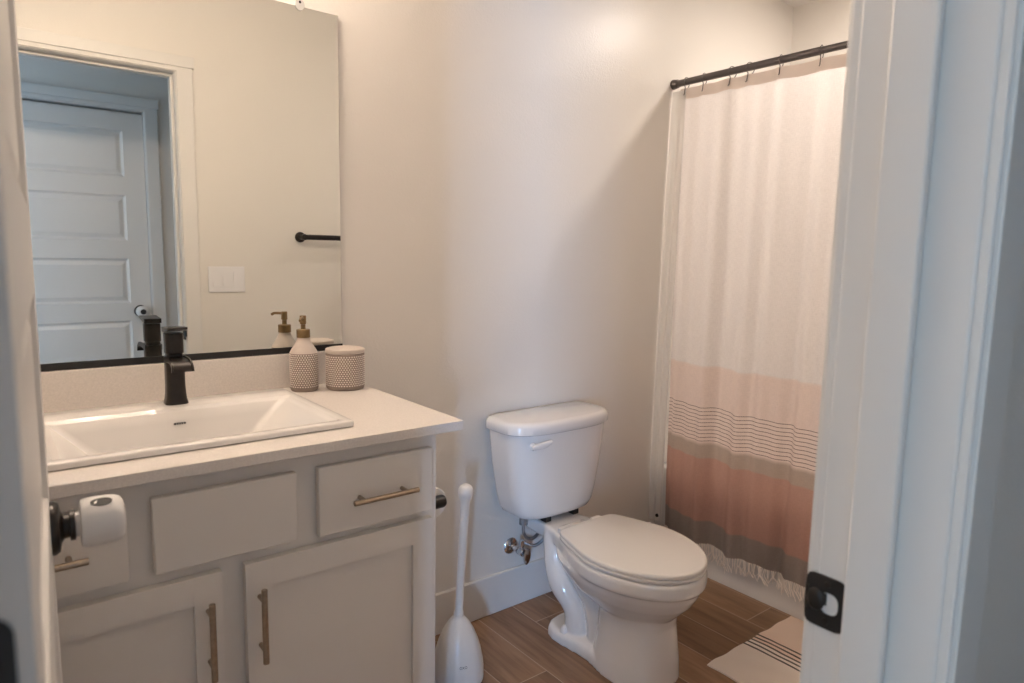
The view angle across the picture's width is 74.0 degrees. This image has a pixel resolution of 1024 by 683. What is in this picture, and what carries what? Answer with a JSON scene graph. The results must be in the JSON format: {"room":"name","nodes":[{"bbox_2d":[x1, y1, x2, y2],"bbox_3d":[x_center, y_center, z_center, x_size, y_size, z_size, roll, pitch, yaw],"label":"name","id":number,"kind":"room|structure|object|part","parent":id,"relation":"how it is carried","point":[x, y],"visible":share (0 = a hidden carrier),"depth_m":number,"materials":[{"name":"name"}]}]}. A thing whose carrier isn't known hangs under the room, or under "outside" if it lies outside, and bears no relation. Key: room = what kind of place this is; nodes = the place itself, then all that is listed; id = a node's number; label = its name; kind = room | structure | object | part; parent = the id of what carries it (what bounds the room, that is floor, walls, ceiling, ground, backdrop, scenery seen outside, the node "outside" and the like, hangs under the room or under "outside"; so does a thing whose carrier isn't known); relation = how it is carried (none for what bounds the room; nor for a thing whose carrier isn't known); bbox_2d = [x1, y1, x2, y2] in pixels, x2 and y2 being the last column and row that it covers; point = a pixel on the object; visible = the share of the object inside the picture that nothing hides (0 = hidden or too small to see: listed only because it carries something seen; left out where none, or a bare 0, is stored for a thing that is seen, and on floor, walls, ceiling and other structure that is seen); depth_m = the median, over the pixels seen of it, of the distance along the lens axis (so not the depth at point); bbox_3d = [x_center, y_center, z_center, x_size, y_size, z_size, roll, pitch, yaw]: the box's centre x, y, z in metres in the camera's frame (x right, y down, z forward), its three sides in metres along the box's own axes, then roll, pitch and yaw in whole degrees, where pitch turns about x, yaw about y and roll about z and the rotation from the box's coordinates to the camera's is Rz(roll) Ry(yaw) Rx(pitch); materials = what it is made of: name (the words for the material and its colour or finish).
{"room":"bathroom","nodes":[
{"label":"bathroom","id":0,"kind":"room"},
{"bbox_2d":[43,0,793,593],"bbox_3d":[-0.015,-0.258,2.418,3.475,2.478,0.120,-5,9,-38],"label":"wall","id":1,"kind":"structure","parent":0,"point":[504,163],"depth_m":2.35,"materials":[{"name":"paint"}]},
{"bbox_2d":[15,0,342,371],"bbox_3d":[-0.872,-0.418,1.638,0.969,0.949,0.011,-5,9,-38],"label":"wall mirror","id":2,"kind":"object","parent":1,"relation":"attached to","point":[183,159],"visible":0.87,"depth_m":1.68,"materials":[{"name":"silver mirror"}]},
{"bbox_3d":[-0.881,0.044,1.697,0.969,0.017,0.008,-5,9,-38],"label":"rail","id":3,"kind":"part","parent":2,"relation":"part of","materials":[{"name":"black metal"}]},
{"bbox_2d":[41,351,325,412],"bbox_3d":[-0.877,0.100,1.700,0.990,0.093,0.019,-5,9,-38],"label":"backsplash","id":4,"kind":"structure","parent":1,"relation":"attached to","point":[73,389],"depth_m":1.68,"materials":[{"name":"stone"}]},
{"bbox_2d":[504,518,543,564],"bbox_3d":[0.048,0.697,2.447,0.122,0.191,0.120,-5,9,-38],"label":"water supply valve","id":5,"kind":"object","parent":1,"relation":"attached to","point":[510,545],"visible":0.78,"depth_m":2.43,"materials":[{"name":"silver metal"}]},
{"bbox_3d":[0.054,0.765,2.417,0.018,0.062,0.032,7,9,38],"label":"valve handle","id":6,"kind":"part","parent":5,"relation":"part of","materials":[{"name":"silver metal"}]},
{"bbox_2d":[435,521,653,635],"bbox_3d":[0.042,0.903,2.539,1.456,0.146,0.014,-5,9,-38],"label":"baseboard","id":7,"kind":"structure","parent":1,"relation":"attached to","point":[488,595],"depth_m":2.45,"materials":[{"name":"white paint"}]},
{"bbox_2d":[670,41,847,89],"bbox_3d":[1.119,-0.960,2.168,0.039,0.039,1.508,-5,9,-38],"label":"curtain rod","id":8,"kind":"object","parent":1,"relation":"attached to","point":[675,84],"visible":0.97,"depth_m":2.43,"materials":[{"name":"brown metal"}]},
{"label":"curtain hook","id":9,"kind":"object","parent":8,"relation":"hanging from","visible":0},
{"bbox_2d":[648,90,685,521],"bbox_3d":[0.644,-0.118,2.830,0.039,1.790,0.065,-5,9,-38],"label":"curtain liner","id":10,"kind":"object","parent":9,"relation":"hanging from","point":[674,170],"visible":1,"depth_m":2.82,"materials":[{"name":"white plastic"}]},
{"bbox_2d":[435,577,797,682],"bbox_3d":[0.161,1.439,-0.632,7.500,0.120,5.700,-5,9,-38],"label":"floor","id":11,"kind":"structure","parent":0,"point":[517,646],"depth_m":2.32,"materials":[{"name":"brown wood"}]},
{"bbox_2d":[50,434,435,682],"bbox_3d":[-0.709,0.645,1.511,0.953,0.890,0.606,-5,9,-38],"label":"vanity cabinet","id":12,"kind":"object","parent":11,"relation":"on","point":[319,568],"visible":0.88,"depth_m":1.33,"materials":[{"name":"white paint"}]},
{"bbox_3d":[-0.757,0.361,1.070,0.151,0.012,0.036,-5,9,-38],"label":"handle","id":13,"kind":"part","parent":12,"relation":"part of","materials":[{"name":"brown metal"}]},
{"bbox_3d":[-0.773,0.355,1.091,0.272,0.140,0.020,-5,9,-38],"label":"drawer","id":14,"kind":"part","parent":12,"relation":"part of","materials":[{"name":"white paint"}]},
{"bbox_3d":[-0.720,0.723,1.184,0.424,0.566,0.020,-5,9,-38],"label":"door","id":15,"kind":"part","parent":12,"relation":"part of","materials":[{"name":"white paint"}]},
{"bbox_3d":[-0.555,0.552,1.255,0.012,0.151,0.036,-5,9,-38],"label":"handle","id":16,"kind":"part","parent":12,"relation":"part of","materials":[{"name":"brown metal"}]},
{"bbox_3d":[-0.533,0.336,1.277,0.258,0.140,0.020,-5,9,-38],"label":"false drawer panel","id":17,"kind":"part","parent":12,"relation":"part of","materials":[{"name":"white paint"}]},
{"bbox_2d":[41,351,463,499],"bbox_3d":[-0.691,0.143,1.476,1.003,0.114,0.607,-5,9,-38],"label":"countertop","id":18,"kind":"structure","parent":12,"relation":"on","point":[379,417],"depth_m":1.56,"materials":[{"name":"stone"}]},
{"bbox_2d":[161,326,194,405],"bbox_3d":[-0.776,0.058,1.576,0.050,0.185,0.114,-5,9,-38],"label":"faucet","id":19,"kind":"object","parent":18,"relation":"on","point":[176,364],"visible":1,"depth_m":1.58,"materials":[{"name":"black metal"}]},
{"bbox_3d":[-0.786,0.001,1.582,0.042,0.074,0.072,-5,9,-38],"label":"handle","id":20,"kind":"part","parent":19,"relation":"part of","materials":[{"name":"black metal"}]},
{"bbox_3d":[-0.773,0.051,1.571,0.047,0.028,0.104,-5,9,-38],"label":"spout","id":21,"kind":"part","parent":19,"relation":"part of","materials":[{"name":"black metal"}]},
{"bbox_2d":[44,388,353,471],"bbox_3d":[-0.702,0.230,1.482,0.570,0.130,0.442,-5,9,-38],"label":"sink","id":22,"kind":"object","parent":18,"relation":"in","point":[98,435],"visible":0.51,"depth_m":1.52,"materials":[{"name":"white ceramic"}]},
{"bbox_2d":[289,315,318,391],"bbox_3d":[-0.566,0.031,1.847,0.077,0.204,0.080,-5,9,-38],"label":"soap dispenser","id":23,"kind":"object","parent":18,"relation":"on","point":[303,356],"visible":1,"depth_m":1.82,"materials":[{"name":"beige ceramic"}]},
{"bbox_2d":[325,345,364,390],"bbox_3d":[-0.465,0.073,1.892,0.108,0.114,0.108,-5,9,-38],"label":"canister","id":24,"kind":"object","parent":18,"relation":"on","point":[345,364],"visible":1,"depth_m":1.85,"materials":[{"name":"beige ceramic"}]},
{"bbox_3d":[-0.464,0.023,1.886,0.107,0.014,0.107,-5,9,-38],"label":"lid","id":25,"kind":"part","parent":24,"relation":"part of","materials":[{"name":"beige ceramic"}]},
{"bbox_3d":[-0.481,0.546,1.313,0.012,0.151,0.036,-5,9,-38],"label":"handle","id":26,"kind":"part","parent":12,"relation":"part of","materials":[{"name":"brown metal"}]},
{"bbox_3d":[-0.356,0.694,1.466,0.416,0.566,0.020,-5,9,-38],"label":"door","id":27,"kind":"part","parent":12,"relation":"part of","materials":[{"name":"white paint"}]},
{"bbox_3d":[-0.291,0.319,1.465,0.267,0.146,0.020,-5,9,-38],"label":"drawer","id":28,"kind":"part","parent":12,"relation":"part of","materials":[{"name":"white paint"}]},
{"bbox_3d":[-0.271,0.327,1.447,0.151,0.012,0.036,-5,9,-38],"label":"handle","id":29,"kind":"part","parent":12,"relation":"part of","materials":[{"name":"brown metal"}]},
{"bbox_2d":[436,495,446,508],"bbox_3d":[-0.229,0.389,1.701,0.069,0.048,0.159,-5,9,-38],"label":"toilet paper holder","id":30,"kind":"object","parent":12,"relation":"attached to","point":[441,501],"visible":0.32,"depth_m":1.66,"materials":[{"name":"black metal"}]},
{"bbox_2d":[436,487,445,516],"bbox_3d":[-0.226,0.397,1.722,0.080,0.080,0.098,-5,9,-38],"label":"toilet paper roll","id":31,"kind":"object","parent":30,"relation":"hanging from","point":[439,511],"visible":0.07,"depth_m":1.70,"materials":[{"name":"white paper"}]},
{"bbox_2d":[435,483,483,682],"bbox_3d":[-0.160,0.729,2.046,0.157,0.607,0.157,-5,9,-38],"label":"plunger","id":32,"kind":"object","parent":11,"relation":"on","point":[458,652],"visible":0.95,"depth_m":2.02,"materials":[{"name":"white plastic"}]},
{"bbox_3d":[-0.148,0.628,2.046,0.062,0.407,0.045,-5,9,-38],"label":"handle","id":33,"kind":"part","parent":32,"relation":"part of","materials":[{"name":"white plastic"}]},
{"bbox_2d":[486,401,707,682],"bbox_3d":[0.302,0.647,2.223,0.463,0.744,0.740,-5,9,-38],"label":"toilet","id":34,"kind":"object","parent":11,"relation":"on","point":[621,584],"visible":1,"depth_m":2.20,"materials":[{"name":"white ceramic"}]},
{"bbox_3d":[0.095,0.344,2.241,0.079,0.030,0.021,-3,8,-29],"label":"flush lever","id":35,"kind":"part","parent":34,"relation":"part of","materials":[{"name":"white ceramic"}]},
{"bbox_3d":[0.140,0.447,2.412,0.443,0.313,0.190,-5,9,-38],"label":"tank","id":36,"kind":"part","parent":34,"relation":"part of","materials":[{"name":"white ceramic"}]},
{"bbox_3d":[0.145,0.270,2.387,0.463,0.043,0.208,-5,9,-38],"label":"tank lid","id":37,"kind":"part","parent":34,"relation":"part of","materials":[{"name":"white ceramic"}]},
{"bbox_3d":[0.307,0.825,2.235,0.371,0.387,0.714,-5,9,-38],"label":"bowl","id":38,"kind":"part","parent":34,"relation":"part of","materials":[{"name":"white ceramic"}]},
{"bbox_3d":[0.388,0.652,2.113,0.370,0.013,0.456,-5,9,-38],"label":"seat","id":39,"kind":"part","parent":34,"relation":"part of","materials":[{"name":"white plastic"}]},
{"bbox_3d":[0.388,0.636,2.111,0.370,0.014,0.456,-5,9,-38],"label":"seat lid","id":40,"kind":"part","parent":34,"relation":"part of","materials":[{"name":"white plastic"}]},
{"bbox_2d":[654,462,804,620],"bbox_3d":[1.419,0.786,2.648,0.859,0.400,1.505,-5,9,-38],"label":"bathtub","id":41,"kind":"object","parent":11,"relation":"on","point":[770,595],"visible":0.02,"depth_m":2.60,"materials":[{"name":"white ceramic"}]},
{"bbox_2d":[707,616,803,682],"bbox_3d":[1.057,1.056,2.013,0.500,0.009,0.782,-5,9,-38],"label":"bath mat","id":42,"kind":"object","parent":11,"relation":"on","point":[773,655],"visible":0.5,"depth_m":2.19,"materials":[{"name":"fabric"}]},
{"bbox_2d":[779,0,816,6],"bbox_3d":[0.206,-1.128,-0.955,7.500,0.100,5.700,-5,9,-38],"label":"ceiling","id":43,"kind":"structure","parent":0,"point":[794,3],"depth_m":3.15,"materials":[{"name":"white paint"}]},
{"bbox_2d":[790,0,850,64],"bbox_3d":[1.817,-0.275,2.813,0.100,2.478,1.509,-5,9,-38],"label":"wall","id":44,"kind":"structure","parent":0,"point":[817,23],"depth_m":3.12,"materials":[{"name":"paint"}]},
{"bbox_2d":[975,247,1023,682],"bbox_3d":[0.180,-0.015,0.518,5.520,2.478,0.124,-5,9,-38],"label":"wall","id":45,"kind":"structure","parent":0,"point":[1001,646],"depth_m":0.77,"materials":[{"name":"paint"}]},
{"bbox_2d":[0,0,125,682],"bbox_3d":[-0.431,0.183,0.612,0.189,2.024,0.730,-4,9,-34],"label":"door","id":46,"kind":"structure","parent":45,"relation":"in","point":[33,528],"depth_m":0.40,"materials":[{"name":"white paint"}]},
{"bbox_3d":[-0.565,0.238,0.890,0.071,0.069,0.069,-5,9,-38],"label":"knob","id":47,"kind":"part","parent":46,"relation":"part of","materials":[{"name":"black metal"}]},
{"bbox_3d":[-0.546,0.237,0.901,0.058,0.065,0.066,-5,9,-38],"label":"door knob cover","id":48,"kind":"part","parent":46,"relation":"part of","materials":[{"name":"white plastic"}]},
{"bbox_2d":[799,0,862,682],"bbox_3d":[0.044,0.157,0.528,0.910,2.129,0.021,-5,9,-38],"label":"trim","id":49,"kind":"structure","parent":45,"relation":"attached to","point":[856,5],"depth_m":0.74,"materials":[{"name":"white paint"}]},
{"bbox_2d":[810,0,1004,682],"bbox_3d":[0.088,0.192,0.474,0.790,2.075,0.126,-5,9,-38],"label":"trim","id":50,"kind":"structure","parent":45,"relation":"attached to","point":[927,73],"depth_m":0.67,"materials":[{"name":"white paint"}]},
{"bbox_2d":[804,571,844,633],"bbox_3d":[0.348,0.292,0.761,0.009,0.061,0.048,-4,9,-33],"label":"strike plate","id":51,"kind":"object","parent":50,"relation":"attached to","point":[817,585],"visible":1,"depth_m":0.76,"materials":[{"name":"black metal"}]},
{"bbox_2d":[935,0,1023,682],"bbox_3d":[0.133,0.173,0.414,0.910,2.129,0.021,-5,9,-38],"label":"trim","id":52,"kind":"structure","parent":45,"relation":"attached to","point":[1002,234],"depth_m":0.64,"materials":[{"name":"white paint"}]},
{"label":"curtain hook","id":53,"kind":"object","parent":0,"visible":0},
{"bbox_2d":[664,53,846,605],"bbox_3d":[1.070,0.000,2.265,0.087,1.882,1.430,-5,9,-38],"label":"shower curtain","id":54,"kind":"object","parent":53,"relation":"hanging from","point":[760,158],"visible":0.51,"depth_m":2.50,"materials":[{"name":"fabric"}]}
]}

